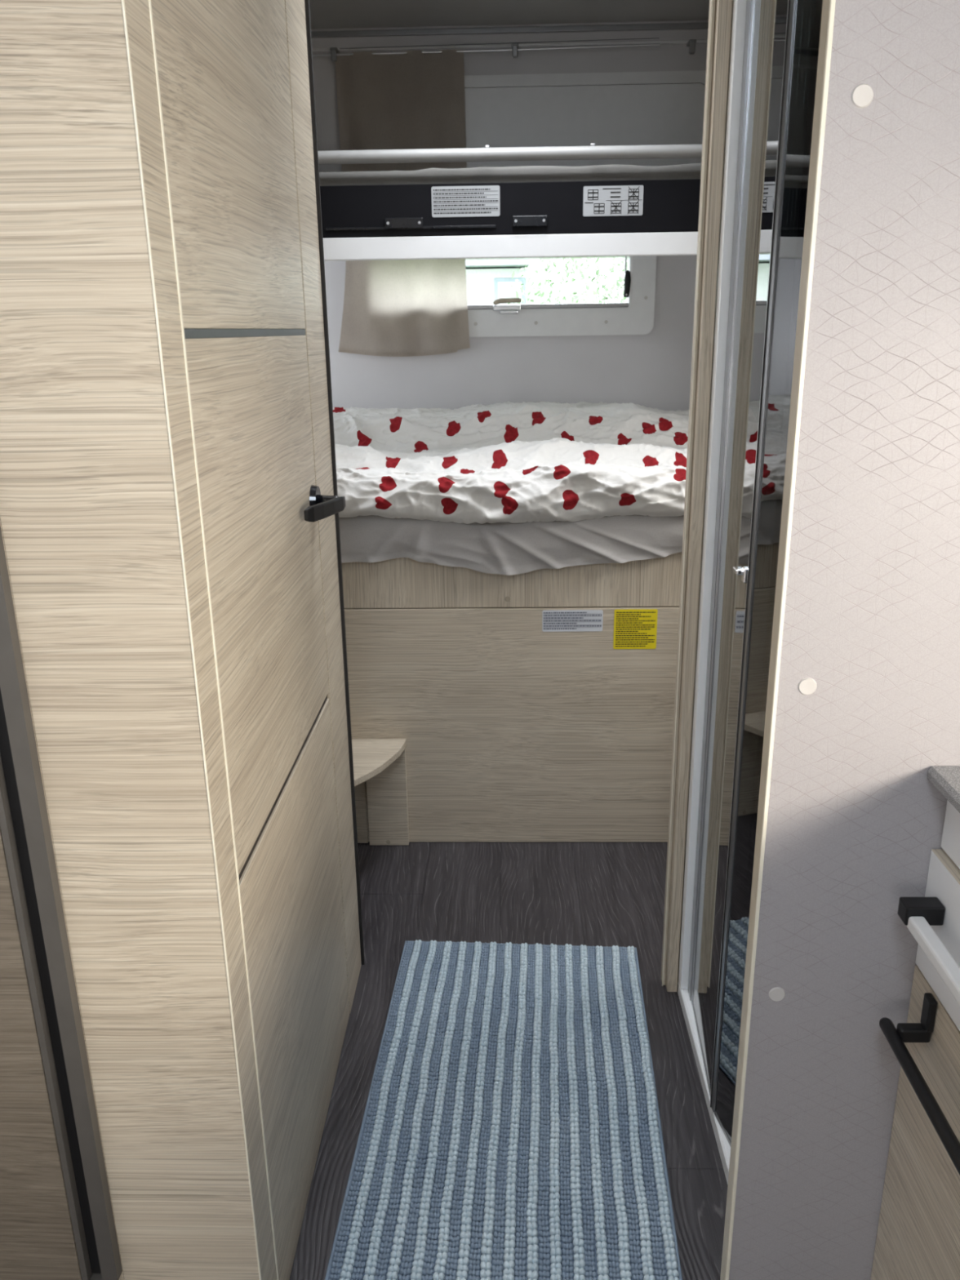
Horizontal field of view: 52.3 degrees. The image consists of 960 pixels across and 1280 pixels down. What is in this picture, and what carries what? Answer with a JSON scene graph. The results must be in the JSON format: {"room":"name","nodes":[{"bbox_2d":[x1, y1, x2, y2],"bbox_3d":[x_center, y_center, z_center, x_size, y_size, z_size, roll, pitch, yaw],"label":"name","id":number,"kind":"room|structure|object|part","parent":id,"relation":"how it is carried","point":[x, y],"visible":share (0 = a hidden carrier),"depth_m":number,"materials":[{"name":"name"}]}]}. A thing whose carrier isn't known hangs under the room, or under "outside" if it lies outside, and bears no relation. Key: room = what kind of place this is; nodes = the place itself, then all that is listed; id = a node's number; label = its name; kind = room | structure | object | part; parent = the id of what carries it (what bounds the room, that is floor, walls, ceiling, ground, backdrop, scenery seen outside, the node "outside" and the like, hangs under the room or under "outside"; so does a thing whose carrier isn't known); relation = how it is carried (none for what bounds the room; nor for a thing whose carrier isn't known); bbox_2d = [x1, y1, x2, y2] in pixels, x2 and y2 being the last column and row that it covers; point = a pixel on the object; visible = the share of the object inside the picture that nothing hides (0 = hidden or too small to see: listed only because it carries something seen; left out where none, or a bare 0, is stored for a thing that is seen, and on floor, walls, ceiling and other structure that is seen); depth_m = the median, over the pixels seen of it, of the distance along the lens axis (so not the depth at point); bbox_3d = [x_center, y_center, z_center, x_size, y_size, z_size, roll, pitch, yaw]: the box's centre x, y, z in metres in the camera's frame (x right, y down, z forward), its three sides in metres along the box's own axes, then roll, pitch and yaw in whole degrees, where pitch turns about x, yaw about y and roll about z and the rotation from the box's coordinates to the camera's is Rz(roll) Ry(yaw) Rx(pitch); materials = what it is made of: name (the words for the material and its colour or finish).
{"room":"camper van interior","nodes":[
{"label":"camper van interior","id":0,"kind":"room"},
{"bbox_2d":[0,0,364,1279],"bbox_3d":[-0.660,-0.172,1.416,0.764,2.130,0.881,0,18,2],"label":"wall","id":1,"kind":"structure","parent":0,"point":[101,519],"depth_m":1.02,"materials":[{"name":"brown wood"}]},
{"bbox_3d":[-0.763,-0.041,1.007,0.580,2.130,0.016,0,18,2],"label":"panel","id":2,"kind":"part","parent":1,"relation":"part of","materials":[{"name":"brown wood"}]},
{"bbox_2d":[151,0,349,1279],"bbox_3d":[-0.264,-0.157,1.361,0.065,2.116,0.637,0,18,2],"label":"door","id":3,"kind":"structure","parent":1,"relation":"in","point":[223,66],"depth_m":1.31,"materials":[{"name":"brown wood"}]},
{"bbox_3d":[-0.297,-0.786,1.159,0.005,0.794,0.629,0,18,2],"label":"panel","id":4,"kind":"part","parent":3,"relation":"part of","materials":[{"name":"brown wood"}]},
{"bbox_3d":[-0.288,-0.105,1.375,0.005,0.614,0.629,0,18,2],"label":"panel","id":5,"kind":"part","parent":3,"relation":"part of","materials":[{"name":"brown wood"}]},
{"bbox_3d":[-0.279,0.527,1.575,0.005,0.684,0.629,0,18,2],"label":"panel","id":6,"kind":"part","parent":3,"relation":"part of","materials":[{"name":"brown wood"}]},
{"bbox_3d":[-0.274,-0.231,1.629,0.010,0.054,0.054,0,18,2],"label":"handle","id":7,"kind":"part","parent":3,"relation":"part of","materials":[{"name":"black metal"}]},
{"bbox_3d":[-0.245,-0.211,1.571,0.013,0.024,0.132,5,18,18],"label":"lever","id":8,"kind":"part","parent":3,"relation":"part of","materials":[{"name":"black plastic"}]},
{"bbox_2d":[288,841,727,1279],"bbox_3d":[0.034,1.098,0.988,2.160,0.050,5.020,0,18,2],"label":"floor","id":9,"kind":"structure","parent":0,"point":[604,894],"depth_m":2.23,"materials":[{"name":"grey wood"}]},
{"bbox_2d":[0,525,122,1279],"bbox_3d":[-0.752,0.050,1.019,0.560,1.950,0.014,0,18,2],"label":"tall cabinet","id":10,"kind":"object","parent":9,"relation":"on","point":[57,1221],"visible":1,"depth_m":1.15,"materials":[{"name":"wood"}]},
{"bbox_3d":[-0.777,-0.021,0.998,0.511,1.802,0.013,0,18,2],"label":"door","id":11,"kind":"part","parent":10,"relation":"part of","materials":[{"name":"brown wood"}]},
{"bbox_2d":[351,738,408,844],"bbox_3d":[-0.412,0.454,2.450,0.435,0.304,0.334,0,18,2],"label":"step","id":12,"kind":"structure","parent":9,"relation":"on","point":[381,763],"depth_m":2.58,"materials":[{"name":"brown wood"}]},
{"bbox_2d":[324,939,682,1279],"bbox_3d":[0.049,0.855,1.640,0.520,0.016,1.167,0,18,4],"label":"rug","id":13,"kind":"object","parent":9,"relation":"on","point":[511,1129],"visible":1,"depth_m":1.68,"materials":[{"name":"blue fabric"}]},
{"bbox_3d":[-0.207,0.858,1.661,0.006,0.006,1.160,0,18,4],"label":"border cord","id":14,"kind":"part","parent":13,"relation":"part of","materials":[{"name":"blue fabric"}]},
{"bbox_3d":[0.089,0.685,2.194,0.513,0.005,0.005,0,18,4],"label":"border cord","id":15,"kind":"part","parent":13,"relation":"part of","materials":[{"name":"blue fabric"}]},
{"bbox_3d":[0.306,0.862,1.626,0.006,0.006,1.160,0,18,4],"label":"border cord","id":16,"kind":"part","parent":13,"relation":"part of","materials":[{"name":"blue fabric"}]},
{"bbox_2d":[342,551,682,841],"bbox_3d":[0.081,0.051,2.881,2.120,0.799,0.757,0,18,2],"label":"bed","id":17,"kind":"object","parent":9,"relation":"on","point":[536,705],"visible":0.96,"depth_m":2.51,"materials":[{"name":"brown wood"}]},
{"bbox_2d":[677,0,822,1185],"bbox_3d":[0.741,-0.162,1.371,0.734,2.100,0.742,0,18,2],"label":"mirror door","id":18,"kind":"structure","parent":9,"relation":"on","point":[775,45],"depth_m":1.49,"materials":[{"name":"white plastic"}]},
{"bbox_2d":[677,981,730,1185],"bbox_3d":[0.762,0.827,1.676,0.720,0.030,0.726,0,18,2],"label":"tray","id":19,"kind":"object","parent":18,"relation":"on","point":[722,1137],"depth_m":1.79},
{"bbox_3d":[0.409,-0.277,1.701,0.024,2.070,0.029,0,18,2],"label":"post","id":20,"kind":"part","parent":18,"relation":"part of","materials":[{"name":"silver metal"}]},
{"bbox_3d":[0.385,-0.098,1.442,0.018,0.022,0.034,0,18,2],"label":"door knob","id":21,"kind":"part","parent":18,"relation":"part of","materials":[{"name":"silver metal"}]},
{"bbox_3d":[0.403,-0.218,1.517,0.005,2.052,0.258,1,18,4],"label":"door","id":22,"kind":"part","parent":18,"relation":"part of","materials":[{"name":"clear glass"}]},
{"bbox_2d":[870,800,959,1279],"bbox_3d":[0.763,0.794,0.431,0.648,0.845,1.578,0,18,2],"label":"base cabinet","id":23,"kind":"object","parent":9,"relation":"on","point":[918,1233],"visible":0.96,"depth_m":1.08,"materials":[{"name":"brown wood"}]},
{"bbox_3d":[0.496,0.905,0.473,0.016,0.608,1.578,0,18,2],"label":"door","id":24,"kind":"part","parent":23,"relation":"part of","materials":[{"name":"brown wood"}]},
{"bbox_3d":[0.491,0.542,0.358,0.016,0.148,1.578,0,18,2],"label":"drawer","id":25,"kind":"part","parent":23,"relation":"part of","materials":[{"name":"white paint"}]},
{"bbox_2d":[927,766,959,813],"bbox_3d":[0.777,0.382,0.299,0.625,0.018,1.578,0,18,2],"label":"countertop","id":26,"kind":"structure","parent":23,"relation":"on","point":[946,780],"depth_m":1.03,"materials":[{"name":"grey stone"}]},
{"bbox_2d":[309,0,709,29],"bbox_3d":[0.004,-0.980,0.329,2.160,0.050,5.020,0,18,2],"label":"ceiling","id":27,"kind":"structure","parent":0,"point":[324,14],"depth_m":2.62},
{"bbox_2d":[311,20,708,411],"bbox_3d":[0.082,-0.705,3.064,2.160,2.130,0.030,0,18,2],"label":"wall","id":28,"kind":"structure","parent":0,"point":[653,369],"depth_m":2.98,"materials":[{"name":"white paint"}]},
{"bbox_2d":[312,37,696,62],"bbox_3d":[-0.018,-1.643,2.728,1.229,0.045,0.046,0,18,2],"label":"curtain rod","id":29,"kind":"object","parent":28,"relation":"attached to","point":[514,48],"visible":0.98,"depth_m":2.71,"materials":[{"name":"metal"}]},
{"bbox_2d":[334,49,466,171],"bbox_3d":[-0.221,-1.474,2.770,0.364,0.342,0.019,0,18,2],"label":"curtain","id":30,"kind":"object","parent":29,"relation":"hanging from","point":[413,100],"visible":0.77,"depth_m":2.76,"materials":[{"name":"beige fabric"}]},
{"bbox_3d":[-0.068,-1.636,2.717,1.130,0.015,0.007,0,18,2],"label":"rod","id":31,"kind":"part","parent":29,"relation":"part of","materials":[{"name":"metal"}]},
{"bbox_2d":[311,22,708,38],"bbox_3d":[0.067,-1.699,2.727,2.160,0.014,0.012,0,18,2],"label":"trim","id":32,"kind":"structure","parent":28,"relation":"attached to","point":[673,26],"depth_m":2.72,"materials":[{"name":"grey metal"}]},
{"bbox_2d":[311,39,707,51],"bbox_3d":[0.067,-1.665,2.741,2.160,0.008,0.006,0,18,2],"label":"trim","id":33,"kind":"structure","parent":28,"relation":"attached to","point":[704,41],"depth_m":2.74,"materials":[{"name":"grey plastic"}]},
{"bbox_2d":[317,142,702,261],"bbox_3d":[0.064,-1.079,2.512,2.120,0.229,0.774,0,18,2],"label":"bunk bed","id":34,"kind":"object","parent":28,"relation":"attached to","point":[650,217],"visible":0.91,"depth_m":2.17,"materials":[{"name":"white plastic"}]},
{"bbox_3d":[-0.169,-0.927,2.177,0.086,0.023,0.006,0,18,2],"label":"latch plate","id":35,"kind":"part","parent":34,"relation":"part of","materials":[{"name":"black metal"}]},
{"bbox_3d":[0.054,-1.055,2.128,2.120,0.030,0.027,0,18,2],"label":"guard rail","id":36,"kind":"part","parent":34,"relation":"part of","materials":[{"name":"silver metal"}]},
{"bbox_2d":[319,163,701,186],"bbox_3d":[0.064,-1.121,2.514,2.080,0.086,0.728,0,18,2],"label":"mattress","id":37,"kind":"object","parent":34,"relation":"on","point":[689,171],"visible":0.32,"depth_m":2.17,"materials":[{"name":"grey fabric"}]},
{"bbox_3d":[0.056,-0.958,2.175,2.120,0.106,0.020,0,18,2],"label":"rail","id":38,"kind":"part","parent":34,"relation":"part of","materials":[{"name":"black plastic"}]},
{"bbox_3d":[0.111,-0.929,2.169,0.078,0.023,0.006,0,18,2],"label":"latch plate","id":39,"kind":"part","parent":34,"relation":"part of","materials":[{"name":"black metal"}]},
{"bbox_2d":[465,255,656,337],"bbox_3d":[0.070,-1.048,2.948,0.906,0.256,0.084,0,18,2],"label":"window","id":40,"kind":"structure","parent":28,"relation":"in","point":[636,316],"depth_m":2.94,"materials":[{"name":"grey plastic"}]},
{"bbox_2d":[338,258,470,356],"bbox_3d":[-0.232,-1.006,2.923,0.400,0.307,0.025,0,18,2],"label":"curtain","id":41,"kind":"object","parent":40,"relation":"hanging from","point":[393,308],"visible":0.9,"depth_m":2.93,"materials":[{"name":"beige fabric"}]},
{"bbox_3d":[0.081,-1.011,2.924,0.085,0.021,0.016,0,18,2],"label":"lever","id":42,"kind":"part","parent":40,"relation":"part of","materials":[{"name":"grey plastic"}]},
{"bbox_3d":[0.066,-1.003,2.948,0.760,0.013,0.019,0,18,2],"label":"sash rail","id":43,"kind":"part","parent":40,"relation":"part of","materials":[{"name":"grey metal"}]},
{"bbox_3d":[0.433,-1.117,2.906,0.005,0.047,0.005,7,19,23],"label":"rod","id":44,"kind":"part","parent":40,"relation":"part of","materials":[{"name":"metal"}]},
{"bbox_2d":[464,70,706,168],"bbox_3d":[0.140,-1.450,2.806,1.060,0.305,0.008,0,18,2],"label":"window","id":45,"kind":"structure","parent":28,"relation":"in","point":[663,110],"depth_m":2.79,"materials":[{"name":"grey plastic"}]},
{"bbox_2d":[677,0,733,985],"bbox_3d":[0.765,-0.293,1.734,0.725,2.130,0.030,0,18,2],"label":"wall","id":46,"kind":"structure","parent":0,"point":[732,0],"depth_m":1.73,"materials":[{"name":"brown wood"}]},
{"bbox_2d":[661,0,732,991],"bbox_3d":[0.383,-0.288,1.738,0.028,2.130,0.045,0,18,2],"label":"trim","id":47,"kind":"structure","parent":46,"relation":"attached to","point":[720,11],"depth_m":1.71,"materials":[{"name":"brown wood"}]},
{"bbox_2d":[720,0,959,1279],"bbox_3d":[0.709,-0.060,1.002,0.798,2.130,0.024,0,18,2],"label":"wall","id":48,"kind":"structure","parent":0,"point":[863,698],"depth_m":1.02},
{"label":"outside","id":49,"kind":"structure","parent":0,"visible":0},
{"bbox_3d":[0.825,-7.378,31.010,80.000,0.050,56.400,0,18,2],"label":"ground","id":50,"kind":"structure","parent":49,"visible":0},
{"bbox_2d":[465,258,546,305],"bbox_3d":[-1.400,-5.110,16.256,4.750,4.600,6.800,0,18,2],"label":"house","id":51,"kind":"structure","parent":50,"relation":"on","point":[487,281],"depth_m":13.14,"materials":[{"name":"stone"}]},
{"bbox_3d":[0.402,-4.591,13.162,0.320,0.430,0.019,0,18,2],"label":"pane","id":52,"kind":"part","parent":51,"relation":"part of","materials":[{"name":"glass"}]},
{"bbox_2d":[506,257,627,304],"bbox_3d":[2.232,-3.568,12.456,3.772,3.866,1.842,0,18,2],"label":"tree","id":53,"kind":"object","parent":50,"relation":"on","point":[606,286],"visible":0.1,"depth_m":12.15,"materials":[{"name":"green plant"}]},
{"bbox_3d":[0.075,-0.378,2.751,2.100,0.094,0.742,0,18,2],"label":"mattress","id":54,"kind":"object","parent":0,"visible":0},
{"bbox_2d":[332,401,688,524],"bbox_3d":[0.071,-0.506,2.662,2.080,0.245,0.830,0,18,2],"label":"duvet","id":55,"kind":"object","parent":54,"relation":"on","point":[541,461],"visible":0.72,"depth_m":2.44,"materials":[{"name":"white fabric"}]},
{"bbox_2d":[338,515,684,575],"bbox_3d":[0.067,-0.257,2.447,2.100,0.152,0.177,0,18,2],"label":"sheet","id":56,"kind":"object","parent":54,"relation":"on","point":[508,548],"visible":0.31,"depth_m":2.37,"materials":[{"name":"grey fabric"}]}
]}

